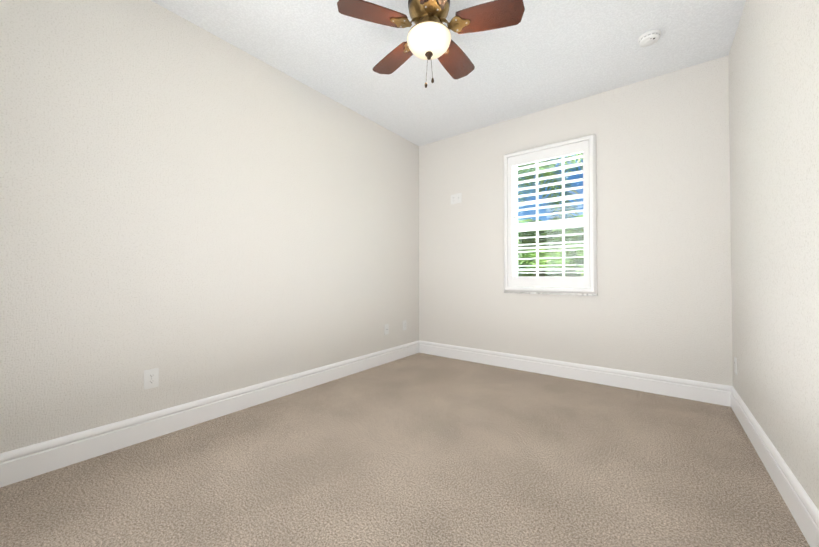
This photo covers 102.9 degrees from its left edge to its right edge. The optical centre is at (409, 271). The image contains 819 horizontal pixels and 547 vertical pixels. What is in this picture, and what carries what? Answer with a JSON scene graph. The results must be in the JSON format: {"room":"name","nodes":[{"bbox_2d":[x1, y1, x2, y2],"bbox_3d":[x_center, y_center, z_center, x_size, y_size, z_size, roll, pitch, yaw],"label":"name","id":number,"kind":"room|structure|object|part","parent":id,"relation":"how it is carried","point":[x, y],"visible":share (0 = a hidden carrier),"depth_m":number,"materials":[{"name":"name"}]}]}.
{"room":"empty bedroom","nodes":[
{"label":"empty bedroom","id":0,"kind":"room"},
{"bbox_2d":[0,0,418,452],"bbox_3d":[-1.217,-0.334,2.902,0.200,2.850,4.600,-1,-1,37],"label":"wall","id":1,"kind":"structure","parent":0,"point":[192,212],"depth_m":2.21,"materials":[{"name":"paint"}]},
{"bbox_2d":[144,368,158,389],"bbox_3d":[-1.672,0.695,2.115,0.008,0.123,0.077,-1,-1,37],"label":"electrical outlet","id":2,"kind":"object","parent":1,"relation":"attached to","point":[151,378],"visible":1,"depth_m":2.11,"materials":[{"name":"white plastic"}]},
{"bbox_2d":[0,340,418,487],"bbox_3d":[-1.131,1.007,2.817,0.018,0.164,4.200,-1,-1,37],"label":"baseboard","id":3,"kind":"structure","parent":1,"relation":"attached to","point":[25,463],"depth_m":2.15,"materials":[{"name":"white paint"}]},
{"bbox_2d":[384,324,388,334],"bbox_3d":[-0.273,0.701,3.954,0.017,0.123,0.077,-1,-1,37],"label":"electrical outlet","id":4,"kind":"object","parent":1,"relation":"attached to","point":[386,328],"visible":1,"depth_m":3.95,"materials":[{"name":"white plastic"}]},
{"bbox_2d":[403,320,406,329],"bbox_3d":[-0.062,0.700,4.240,0.008,0.123,0.077,-1,-1,37],"label":"electrical outlet","id":5,"kind":"object","parent":1,"relation":"attached to","point":[405,325],"visible":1,"depth_m":4.24,"materials":[{"name":"white plastic"}]},
{"bbox_2d":[0,353,809,546],"bbox_3d":[0.098,1.126,1.885,3.500,0.100,4.600,-1,-1,37],"label":"floor","id":6,"kind":"structure","parent":0,"point":[421,450],"depth_m":1.71,"materials":[{"name":"carpet"}]},
{"bbox_2d":[151,0,745,145],"bbox_3d":[0.098,-1.848,1.927,3.500,0.150,4.600,-1,-1,37],"label":"ceiling","id":7,"kind":"structure","parent":0,"point":[543,54],"depth_m":2.62,"materials":[{"name":"white paint"}]},
{"bbox_2d":[337,0,524,87],"bbox_3d":[0.131,-1.436,1.974,1.034,0.674,1.015,-1,-1,37],"label":"fan","id":8,"kind":"object","parent":7,"relation":"hanging from","point":[429,36],"visible":1,"depth_m":1.88,"materials":[{"name":"brown wood"}]},
{"bbox_3d":[0.116,-1.345,1.944,0.264,0.098,0.264,-1,-1,37],"label":"lamp shade","id":9,"kind":"part","parent":8,"relation":"part of","materials":[{"name":"white glass"}]},
{"bbox_2d":[638,30,660,46],"bbox_3d":[1.802,-1.742,2.453,0.142,0.047,0.142,-1,-1,37],"label":"smoke detector","id":10,"kind":"object","parent":7,"relation":"attached to","point":[649,38],"visible":1,"depth_m":2.43,"materials":[{"name":"white plastic"}]},
{"bbox_2d":[419,56,732,385],"bbox_3d":[1.426,-0.324,3.659,3.100,2.850,0.200,-1,-1,37],"label":"wall","id":11,"kind":"structure","parent":0,"point":[660,304],"depth_m":3.10,"materials":[{"name":"paint"}]},
{"bbox_2d":[451,194,455,203],"bbox_3d":[0.562,-0.926,4.192,0.077,0.123,0.008,-1,-1,37],"label":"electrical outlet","id":12,"kind":"object","parent":11,"relation":"attached to","point":[453,198],"visible":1,"depth_m":4.19,"materials":[{"name":"white plastic"}]},
{"bbox_2d":[456,193,461,202],"bbox_3d":[0.624,-0.932,4.140,0.077,0.123,0.017,-1,-1,37],"label":"electrical outlet","id":13,"kind":"object","parent":11,"relation":"attached to","point":[458,197],"visible":1,"depth_m":4.14,"materials":[{"name":"white plastic"}]},
{"bbox_2d":[504,134,597,295],"bbox_3d":[1.499,-0.552,3.534,0.940,1.596,0.237,-1,-1,37],"label":"window shutter","id":14,"kind":"object","parent":11,"relation":"attached to","point":[582,285],"visible":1,"depth_m":3.47,"materials":[{"name":"white wood"}]},
{"bbox_2d":[419,340,731,406],"bbox_3d":[1.361,1.018,3.554,3.100,0.164,0.018,-1,-1,37],"label":"baseboard","id":15,"kind":"structure","parent":11,"relation":"attached to","point":[712,393],"depth_m":3.20,"materials":[{"name":"white paint"}]},
{"bbox_2d":[728,0,818,509],"bbox_3d":[1.413,-0.362,0.910,0.200,2.850,4.600,-1,-1,37],"label":"wall","id":16,"kind":"structure","parent":0,"point":[773,61],"depth_m":1.61,"materials":[{"name":"paint"}]},
{"bbox_2d":[734,357,736,374],"bbox_3d":[2.507,0.725,2.512,0.008,0.123,0.077,-1,-1,37],"label":"electrical outlet","id":17,"kind":"object","parent":16,"relation":"attached to","point":[735,364],"visible":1,"depth_m":2.50,"materials":[{"name":"white plastic"}]},
{"bbox_2d":[730,386,818,546],"bbox_3d":[1.326,0.981,0.957,0.018,0.164,4.200,-1,-1,37],"label":"baseboard","id":18,"kind":"structure","parent":16,"relation":"attached to","point":[802,507],"depth_m":1.55,"materials":[{"name":"white paint"}]},
{"bbox_3d":[17.040,1.827,26.805,60.000,0.100,55.600,-1,-1,37],"label":"lawn","id":19,"kind":"structure","parent":0,"visible":0},
{"bbox_2d":[518,153,583,287],"bbox_3d":[3.012,-1.111,9.614,8.550,6.640,9.869,-1,-1,37],"label":"trees","id":20,"kind":"object","parent":19,"relation":"on","point":[553,239],"depth_m":7.92,"materials":[{"name":"green plant"}]}
]}

